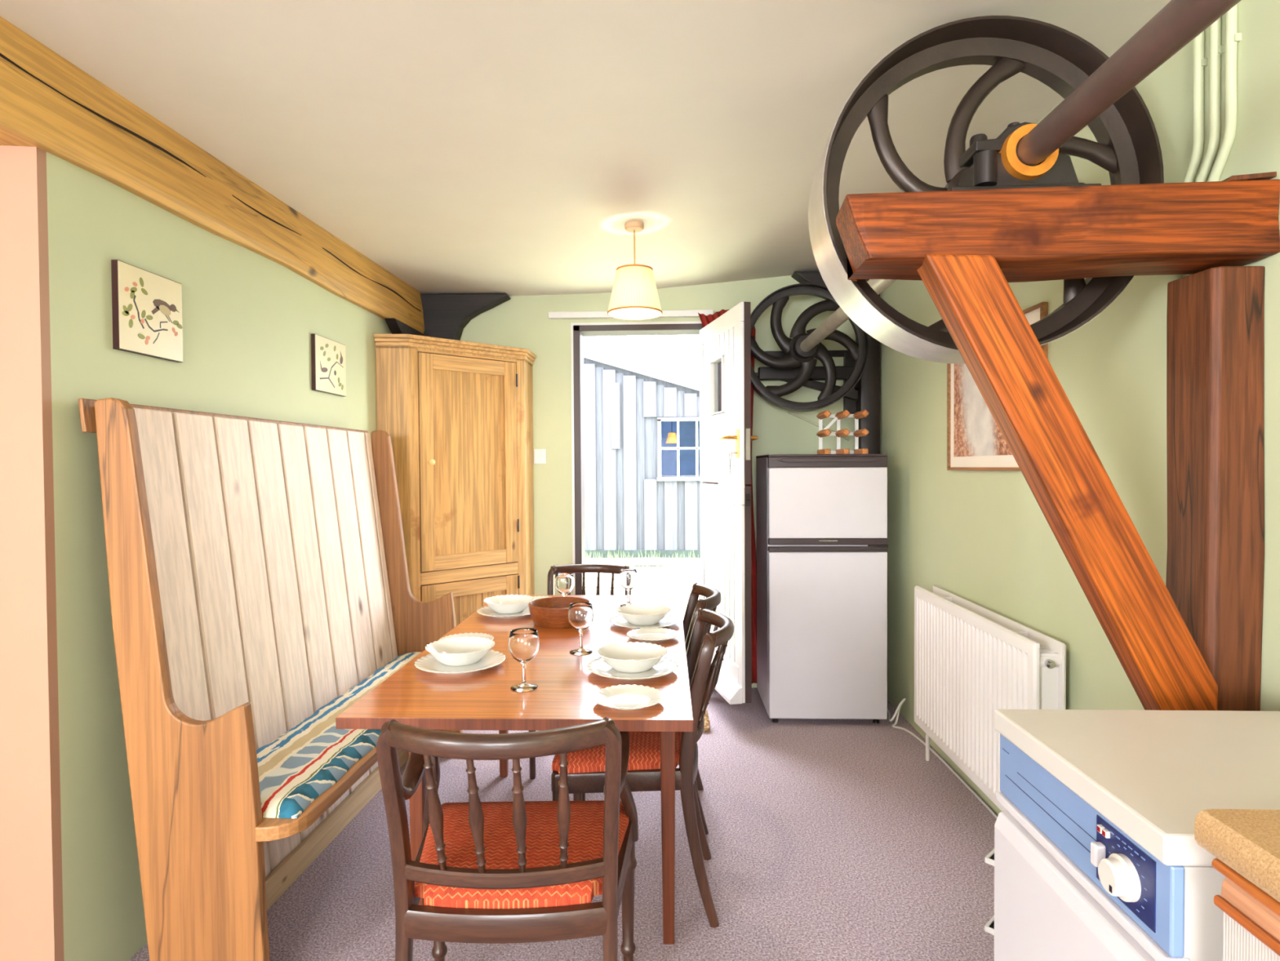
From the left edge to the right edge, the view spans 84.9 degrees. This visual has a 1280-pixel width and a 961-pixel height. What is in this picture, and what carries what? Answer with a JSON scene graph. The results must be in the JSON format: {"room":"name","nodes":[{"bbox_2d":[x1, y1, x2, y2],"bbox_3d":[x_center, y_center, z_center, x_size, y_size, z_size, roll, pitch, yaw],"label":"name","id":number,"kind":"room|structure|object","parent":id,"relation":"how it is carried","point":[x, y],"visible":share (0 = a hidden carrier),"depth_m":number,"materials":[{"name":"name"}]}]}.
{"room":"dining kitchen","nodes":[
{"label":"dining kitchen","id":0,"kind":"room"},
{"bbox_2d":[0,145,64,960],"bbox_3d":[-2.094,0.276,1.634,1.488,2.090,0.025,0,1,2],"label":"wall partition","id":1,"kind":"structure","parent":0,"point":[32,923],"depth_m":1.60,"materials":[{"name":"beige paint"}]},
{"bbox_2d":[46,151,426,960],"bbox_3d":[-1.347,0.103,2.861,0.088,2.380,2.490,0,1,2],"label":"wall","id":2,"kind":"structure","parent":0,"point":[249,321],"depth_m":1.78,"materials":[{"name":"green paint"}]},
{"bbox_2d":[111,259,182,362],"bbox_3d":[-1.334,-0.452,1.904,0.018,0.226,0.237,0,1,2],"label":"picture","id":3,"kind":"object","parent":2,"relation":"attached to","point":[147,306],"visible":1,"depth_m":1.88,"materials":[{"name":"beige"}]},
{"bbox_2d":[311,333,346,396],"bbox_3d":[-1.295,-0.475,2.920,0.018,0.223,0.265,0,1,2],"label":"picture","id":4,"kind":"object","parent":2,"relation":"attached to","point":[328,363],"visible":1,"depth_m":2.89,"materials":[{"name":"beige paper"}]},
{"bbox_2d":[128,687,996,960],"bbox_3d":[-0.796,1.316,-0.064,4.200,0.060,8.360,0,1,2],"label":"floor","id":5,"kind":"structure","parent":0,"point":[828,839],"depth_m":2.27,"materials":[{"name":"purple carpet"}]},
{"bbox_2d":[78,397,462,960],"bbox_3d":[-1.023,0.514,2.398,0.507,1.451,1.504,0,1,3],"label":"settle","id":6,"kind":"object","parent":5,"relation":"on","point":[258,571],"visible":0.84,"depth_m":1.96,"materials":[{"name":"orange wood"}]},
{"bbox_2d":[256,651,421,818],"bbox_3d":[-0.944,0.782,2.401,0.319,0.039,1.410,0,1,3],"label":"seat cushion","id":7,"kind":"object","parent":6,"relation":"on","point":[307,759],"visible":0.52,"depth_m":1.99,"materials":[{"name":"fabric"}]},
{"bbox_2d":[373,333,536,625],"bbox_3d":[-0.940,0.249,3.739,0.664,1.930,0.717,0,1,2],"label":"tall cabinet","id":8,"kind":"object","parent":5,"relation":"on","point":[457,415],"visible":0.77,"depth_m":3.61,"materials":[{"name":"brown wood"}]},
{"bbox_2d":[376,716,638,960],"bbox_3d":[-0.258,0.844,1.466,0.513,0.825,0.525,0,1,-1],"label":"dining chair","id":9,"kind":"object","parent":5,"relation":"on","point":[518,870],"visible":0.98,"depth_m":1.32,"materials":[{"name":"brown wood"}]},
{"bbox_2d":[335,595,693,944],"bbox_3d":[-0.243,0.868,2.233,0.774,0.742,1.450,0,1,2],"label":"dining table","id":10,"kind":"object","parent":5,"relation":"on","point":[485,699],"visible":0.75,"depth_m":1.76,"materials":[{"name":"brown wood"}]},
{"bbox_2d":[414,649,505,673],"bbox_3d":[-0.487,0.495,1.902,0.240,0.018,0.239,0,1,2],"label":"dinner plate","id":11,"kind":"object","parent":10,"relation":"on","point":[428,663],"visible":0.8,"depth_m":1.88,"materials":[{"name":"white ceramic"}]},
{"bbox_2d":[425,636,494,666],"bbox_3d":[-0.496,0.476,1.935,0.188,0.045,0.187,0,1,2],"label":"bowl","id":12,"kind":"object","parent":11,"relation":"on","point":[460,651],"visible":1,"depth_m":1.97,"materials":[{"name":"white ceramic"}]},
{"bbox_2d":[439,632,493,639],"bbox_3d":[-0.531,0.492,2.140,0.166,0.016,0.165,0,1,2],"label":"bowl","id":13,"kind":"object","parent":10,"relation":"on","point":[465,634],"visible":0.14,"depth_m":2.20,"materials":[{"name":"white ceramic"}]},
{"bbox_2d":[476,605,529,617],"bbox_3d":[-0.477,0.482,2.575,0.240,0.018,0.239,0,1,2],"label":"dinner plate","id":14,"kind":"object","parent":10,"relation":"on","point":[486,611],"visible":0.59,"depth_m":2.55,"materials":[{"name":"white ceramic"}]},
{"bbox_2d":[483,594,534,613],"bbox_3d":[-0.486,0.463,2.605,0.188,0.045,0.187,0,1,2],"label":"bowl","id":15,"kind":"object","parent":14,"relation":"on","point":[502,604],"visible":1,"depth_m":2.60,"materials":[{"name":"white ceramic"}]},
{"bbox_2d":[508,627,539,691],"bbox_3d":[-0.284,0.437,1.711,0.075,0.140,0.075,0,1,2],"label":"wine glass","id":16,"kind":"object","parent":10,"relation":"on","point":[523,642],"visible":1,"depth_m":1.69,"materials":[{"name":"clear glass"}]},
{"bbox_2d":[533,595,551,600],"bbox_3d":[-0.404,0.479,2.762,0.166,0.016,0.165,0,1,2],"label":"plate","id":17,"kind":"object","parent":10,"relation":"on","point":[535,597],"visible":0.02,"depth_m":2.83,"materials":[{"name":"white ceramic"}]},
{"bbox_2d":[528,596,591,627],"bbox_3d":[-0.277,0.457,2.427,0.216,0.071,0.216,0,1,2],"label":"wooden bowl","id":18,"kind":"object","parent":10,"relation":"on","point":[547,612],"visible":0.68,"depth_m":2.35,"materials":[{"name":"brown wood"}]},
{"bbox_2d":[554,572,574,596],"bbox_3d":[-0.283,0.419,2.621,0.075,0.140,0.075,0,1,2],"label":"wine glass","id":19,"kind":"object","parent":10,"relation":"on","point":[564,582],"visible":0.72,"depth_m":2.59,"materials":[{"name":"clear glass"}]},
{"bbox_2d":[568,602,593,654],"bbox_3d":[-0.172,0.430,2.037,0.075,0.140,0.075,0,1,2],"label":"wine glass","id":20,"kind":"object","parent":10,"relation":"on","point":[580,615],"visible":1,"depth_m":2.01,"materials":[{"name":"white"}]},
{"bbox_2d":[592,684,664,709],"bbox_3d":[-0.026,0.499,1.600,0.166,0.016,0.165,0,1,2],"label":"plate","id":21,"kind":"object","parent":10,"relation":"on","point":[627,696],"visible":1,"depth_m":1.61,"materials":[{"name":"white ceramic"}]},
{"bbox_2d":[618,568,638,606],"bbox_3d":[-0.044,0.416,2.712,0.075,0.140,0.075,0,1,2],"label":"wine glass","id":22,"kind":"object","parent":10,"relation":"on","point":[628,578],"visible":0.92,"depth_m":2.69,"materials":[{"name":"clear glass"}]},
{"bbox_2d":[586,656,678,679],"bbox_3d":[-0.019,0.493,1.842,0.240,0.018,0.239,0,1,2],"label":"dinner plate","id":23,"kind":"object","parent":10,"relation":"on","point":[598,666],"visible":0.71,"depth_m":1.82,"materials":[{"name":"white ceramic"}]},
{"bbox_2d":[597,641,667,672],"bbox_3d":[-0.020,0.475,1.864,0.188,0.045,0.187,0,1,2],"label":"bowl","id":24,"kind":"object","parent":23,"relation":"on","point":[630,656],"visible":1,"depth_m":1.90,"materials":[{"name":"white ceramic"}]},
{"bbox_2d":[609,613,679,629],"bbox_3d":[0.016,0.483,2.386,0.240,0.018,0.239,0,1,2],"label":"dinner plate","id":25,"kind":"object","parent":10,"relation":"on","point":[668,620],"visible":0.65,"depth_m":2.38,"materials":[{"name":"white ceramic"}]},
{"bbox_2d":[616,603,671,625],"bbox_3d":[0.012,0.464,2.406,0.188,0.045,0.187,0,1,2],"label":"bowl","id":26,"kind":"object","parent":25,"relation":"on","point":[646,614],"visible":1,"depth_m":2.43,"materials":[{"name":"white ceramic"}]},
{"bbox_2d":[626,627,679,642],"bbox_3d":[0.040,0.487,2.195,0.166,0.016,0.165,0,1,2],"label":"plate","id":27,"kind":"object","parent":10,"relation":"on","point":[652,634],"visible":1,"depth_m":2.21,"materials":[{"name":"white ceramic"}]},
{"bbox_2d":[528,564,631,779],"bbox_3d":[-0.239,0.813,3.109,0.440,0.825,0.525,0,1,2],"label":"dining chair","id":28,"kind":"object","parent":5,"relation":"on","point":[613,569],"visible":0.25,"depth_m":3.30,"materials":[{"name":"brown wood"}]},
{"bbox_2d":[551,607,733,927],"bbox_3d":[0.022,0.830,2.122,0.525,0.825,0.440,0,1,2],"label":"dining chair","id":29,"kind":"object","parent":5,"relation":"on","point":[586,766],"visible":0.68,"depth_m":1.94,"materials":[{"name":"brown wood"}]},
{"bbox_2d":[582,582,720,834],"bbox_3d":[0.040,0.821,2.612,0.525,0.825,0.440,0,1,2],"label":"dining chair","id":30,"kind":"object","parent":5,"relation":"on","point":[713,599],"visible":0.22,"depth_m":2.56,"materials":[{"name":"brown wood"}]},
{"bbox_2d":[702,709,710,732],"bbox_3d":[0.304,1.170,3.440,0.065,0.091,0.151,-1,1,-16],"label":"cloth bundle","id":31,"kind":"object","parent":5,"relation":"on","point":[707,723],"visible":0.32,"depth_m":3.39,"materials":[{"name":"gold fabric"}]},
{"bbox_2d":[755,453,888,723],"bbox_3d":[0.931,0.535,3.666,0.577,1.337,0.499,0,1,2],"label":"freezer","id":32,"kind":"object","parent":5,"relation":"on","point":[822,545],"visible":1,"depth_m":3.43,"materials":[{"name":"white metal"}]},
{"bbox_2d":[816,409,869,453],"bbox_3d":[1.042,-0.244,3.607,0.224,0.224,0.184,0,1,2],"label":"wine rack","id":33,"kind":"object","parent":32,"relation":"on","point":[858,433],"visible":0.9,"depth_m":3.62,"materials":[{"name":"brown wood"}]},
{"bbox_2d":[791,271,879,453],"bbox_3d":[1.102,0.005,3.948,0.473,2.385,0.117,0,1,2],"label":"post","id":34,"kind":"object","parent":5,"relation":"on","point":[868,387],"visible":0.18,"depth_m":3.88,"materials":[{"name":"metal"}]},
{"bbox_2d":[887,697,997,817],"bbox_3d":[1.266,1.114,2.928,0.089,0.201,1.906,0,1,0],"label":"power cord","id":35,"kind":"object","parent":5,"relation":"on","point":[897,711],"visible":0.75,"depth_m":3.13,"materials":[{"name":"white paint"}]},
{"bbox_2d":[835,171,1279,711],"bbox_3d":[0.840,0.321,1.473,0.839,1.852,0.165,0,1,2],"label":"frame","id":36,"kind":"object","parent":5,"relation":"on","point":[1193,641],"visible":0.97,"depth_m":1.39,"materials":[{"name":"red wood"}]},
{"bbox_2d":[947,121,1101,191],"bbox_3d":[0.788,-0.664,1.463,0.300,0.162,0.110,0,1,2],"label":"shaft bearing","id":37,"kind":"object","parent":36,"relation":"on","point":[992,163],"visible":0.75,"depth_m":1.43,"materials":[{"name":"black paint"}]},
{"bbox_2d":[994,708,1279,960],"bbox_3d":[0.914,0.830,1.021,0.626,0.850,0.427,0,1,2],"label":"washing machine","id":38,"kind":"object","parent":5,"relation":"on","point":[1098,856],"visible":1,"depth_m":1.00,"materials":[{"name":"white metal"}]},
{"bbox_2d":[984,848,994,935],"bbox_3d":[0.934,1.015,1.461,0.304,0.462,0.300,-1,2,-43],"label":"handle","id":39,"kind":"object","parent":38,"relation":"attached to","point":[989,858],"visible":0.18,"depth_m":1.47,"materials":[{"name":"white paint"}]},
{"bbox_2d":[989,920,994,928],"bbox_3d":[0.933,0.941,1.459,0.289,0.009,0.289,-1,2,-43],"label":"tray","id":40,"kind":"object","parent":39,"relation":"on","point":[991,922],"depth_m":1.47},
{"bbox_2d":[1090,841,1106,866],"bbox_3d":[0.614,0.501,0.939,0.015,0.030,0.013,0,1,2],"label":"switch","id":41,"kind":"object","parent":38,"relation":"attached to","point":[1098,849],"depth_m":0.93,"materials":[{"name":"white plastic"}]},
{"bbox_2d":[1211,857,1279,960],"bbox_3d":[0.912,0.838,0.419,0.607,0.858,0.675,0,1,2],"label":"base cabinet","id":42,"kind":"object","parent":5,"relation":"on","point":[1251,916],"visible":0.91,"depth_m":0.72,"materials":[{"name":"beige wood"}]},
{"bbox_2d":[1194,808,1279,902],"bbox_3d":[0.907,0.387,0.416,0.620,0.042,0.686,0,1,2],"label":"countertop","id":43,"kind":"structure","parent":42,"relation":"on","point":[1247,841],"depth_m":0.72,"materials":[{"name":"beige laminate"}]},
{"bbox_2d":[0,0,1171,296],"bbox_3d":[-0.756,-1.046,0.008,4.300,0.409,8.600,0,1,2],"label":"ceiling","id":44,"kind":"structure","parent":0,"point":[509,147],"depth_m":1.93,"materials":[{"name":"white paint"}]},
{"bbox_2d":[0,16,424,333],"bbox_3d":[-1.492,-0.833,-0.035,0.230,0.326,8.050,0,1,2],"label":"ceiling beam","id":45,"kind":"structure","parent":44,"relation":"attached to","point":[48,103],"depth_m":1.92,"materials":[{"name":"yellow wood"}]},
{"bbox_2d":[384,293,510,340],"bbox_3d":[-1.010,-0.895,3.764,0.502,0.327,0.613,0,1,2],"label":"metal bracket","id":46,"kind":"object","parent":45,"relation":"attached to","point":[446,316],"visible":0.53,"depth_m":3.98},
{"bbox_2d":[607,220,662,319],"bbox_3d":[-0.022,-0.873,2.886,0.227,0.373,0.227,0,1,2],"label":"pendant lamp","id":47,"kind":"object","parent":44,"relation":"hanging from","point":[634,295],"visible":1,"depth_m":2.82,"materials":[{"name":"beige fabric"}]},
{"bbox_2d":[431,275,855,687],"bbox_3d":[0.070,0.004,4.176,2.820,2.510,0.250,0,1,2],"label":"wall","id":48,"kind":"structure","parent":0,"point":[523,322],"depth_m":4.06,"materials":[{"name":"green paint"}]},
{"bbox_2d":[533,448,546,463],"bbox_3d":[-0.581,-0.140,4.067,0.072,0.086,0.013,0,1,2],"label":"light switch","id":49,"kind":"object","parent":48,"relation":"attached to","point":[540,455],"visible":1,"depth_m":4.06,"materials":[{"name":"white paint"}]},
{"bbox_2d":[548,309,713,319],"bbox_3d":[-0.054,-0.953,4.020,0.945,0.036,0.035,0,1,2],"label":"rail","id":50,"kind":"object","parent":48,"relation":"attached to","point":[692,313],"visible":0.8,"depth_m":4.01,"materials":[{"name":"white paint"}]},
{"bbox_2d":[697,309,756,683],"bbox_3d":[0.482,0.094,3.957,0.554,2.117,0.109,-1,1,-8],"label":"door curtain","id":51,"kind":"object","parent":50,"relation":"hanging from","point":[705,320],"visible":0.09,"depth_m":3.96,"materials":[{"name":"red fabric"}]},
{"bbox_2d":[570,302,758,704],"bbox_3d":[0.097,0.099,3.828,0.998,2.014,0.988,0,1,2],"label":"door","id":52,"kind":"structure","parent":48,"relation":"in","point":[726,437],"depth_m":3.63,"materials":[{"name":"white paint"}]},
{"bbox_2d":[754,350,857,413],"bbox_3d":[0.918,-0.572,3.946,0.660,0.420,0.118,0,1,2],"label":"wall bracket","id":53,"kind":"object","parent":48,"relation":"attached to","point":[843,372],"visible":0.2,"depth_m":3.94,"materials":[{"name":"black metal"}]},
{"bbox_2d":[800,0,1241,351],"bbox_3d":[0.812,-0.677,1.953,0.100,0.100,3.990,0,1,2],"label":"shaft","id":54,"kind":"object","parent":53,"relation":"attached to","point":[1179,22],"visible":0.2,"depth_m":1.12,"materials":[{"name":"brown metal"}]},
{"bbox_2d":[750,283,869,411],"bbox_3d":[0.881,-0.712,3.776,0.674,0.674,0.150,0,1,2],"label":"flywheel","id":55,"kind":"object","parent":54,"relation":"attached to","point":[859,351],"visible":0.84,"depth_m":3.76,"materials":[{"name":"black paint"}]},
{"bbox_2d":[808,15,1164,364],"bbox_3d":[0.801,-0.671,1.670,0.762,0.762,0.168,0,1,2],"label":"flywheel","id":56,"kind":"object","parent":54,"relation":"attached to","point":[1128,147],"visible":0.61,"depth_m":1.64,"materials":[{"name":"brown metal"}]},
{"bbox_2d":[788,410,849,440],"bbox_3d":[1.022,-0.313,4.001,0.346,0.172,0.017,0,1,2],"label":"cable conduit","id":57,"kind":"object","parent":48,"relation":"attached to","point":[789,411],"visible":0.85,"depth_m":4.00,"materials":[{"name":"green plastic"}]},
{"bbox_2d":[880,0,1279,815],"bbox_3d":[1.255,0.056,-0.172,0.120,2.560,8.350,0,1,2],"label":"wall","id":58,"kind":"structure","parent":0,"point":[983,538],"depth_m":2.00,"materials":[{"name":"green paint"}]},
{"bbox_2d":[914,585,1066,811],"bbox_3d":[1.241,0.846,2.557,0.124,0.755,1.010,0,1,2],"label":"radiator","id":59,"kind":"object","parent":58,"relation":"attached to","point":[972,660],"visible":0.83,"depth_m":2.48,"materials":[{"name":"white metal"}]},
{"bbox_2d":[946,302,1048,471],"bbox_3d":[1.288,-0.302,2.573,0.020,0.532,0.746,0,1,2],"label":"framed print","id":60,"kind":"object","parent":58,"relation":"attached to","point":[975,441],"visible":0.49,"depth_m":2.72},
{"bbox_2d":[1171,30,1208,280],"bbox_3d":[1.253,0.069,1.609,0.020,2.345,0.085,0,1,2],"label":"pipe","id":61,"kind":"object","parent":58,"relation":"attached to","point":[1199,63],"visible":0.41,"depth_m":1.56,"materials":[{"name":"white metal"}]},
{"bbox_2d":[1186,17,1224,275],"bbox_3d":[1.251,0.070,1.562,0.020,2.345,0.085,0,1,2],"label":"pipe","id":62,"kind":"object","parent":58,"relation":"attached to","point":[1216,50],"visible":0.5,"depth_m":1.51,"materials":[{"name":"white metal"}]},
{"bbox_2d":[1207,4,1241,182],"bbox_3d":[1.249,0.071,1.519,0.020,2.345,0.085,0,1,2],"label":"pipe","id":63,"kind":"object","parent":58,"relation":"attached to","point":[1233,37],"visible":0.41,"depth_m":1.47,"materials":[{"name":"white metal"}]},
{"label":"outside","id":64,"kind":"structure","parent":0,"visible":0},
{"bbox_2d":[585,558,700,620],"bbox_3d":[0.661,0.975,17.160,28.000,0.540,25.700,0,1,2],"label":"ground","id":65,"kind":"structure","parent":64,"point":[670,580],"depth_m":7.17,"materials":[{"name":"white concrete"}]},
{"bbox_2d":[583,336,701,558],"bbox_3d":[-0.124,-0.845,9.960,6.600,3.466,4.075,0,1,2],"label":"barn","id":66,"kind":"object","parent":65,"relation":"on","point":[642,485],"visible":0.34,"depth_m":8.00,"materials":[{"name":"white wood"}]},
{"bbox_2d":[585,544,700,568],"bbox_3d":[0.111,0.822,7.708,2.794,0.237,0.558,0,1,2],"label":"grass","id":67,"kind":"structure","parent":65,"relation":"on","point":[617,556],"depth_m":7.78,"materials":[{"name":"green plant"}]},
{"bbox_2d":[632,557,665,565],"bbox_3d":[0.101,0.899,7.761,0.360,0.062,0.240,0,1,2],"label":"stone slab","id":68,"kind":"object","parent":65,"relation":"on","point":[653,561],"visible":0.97,"depth_m":7.64,"materials":[{"name":"white stone"}]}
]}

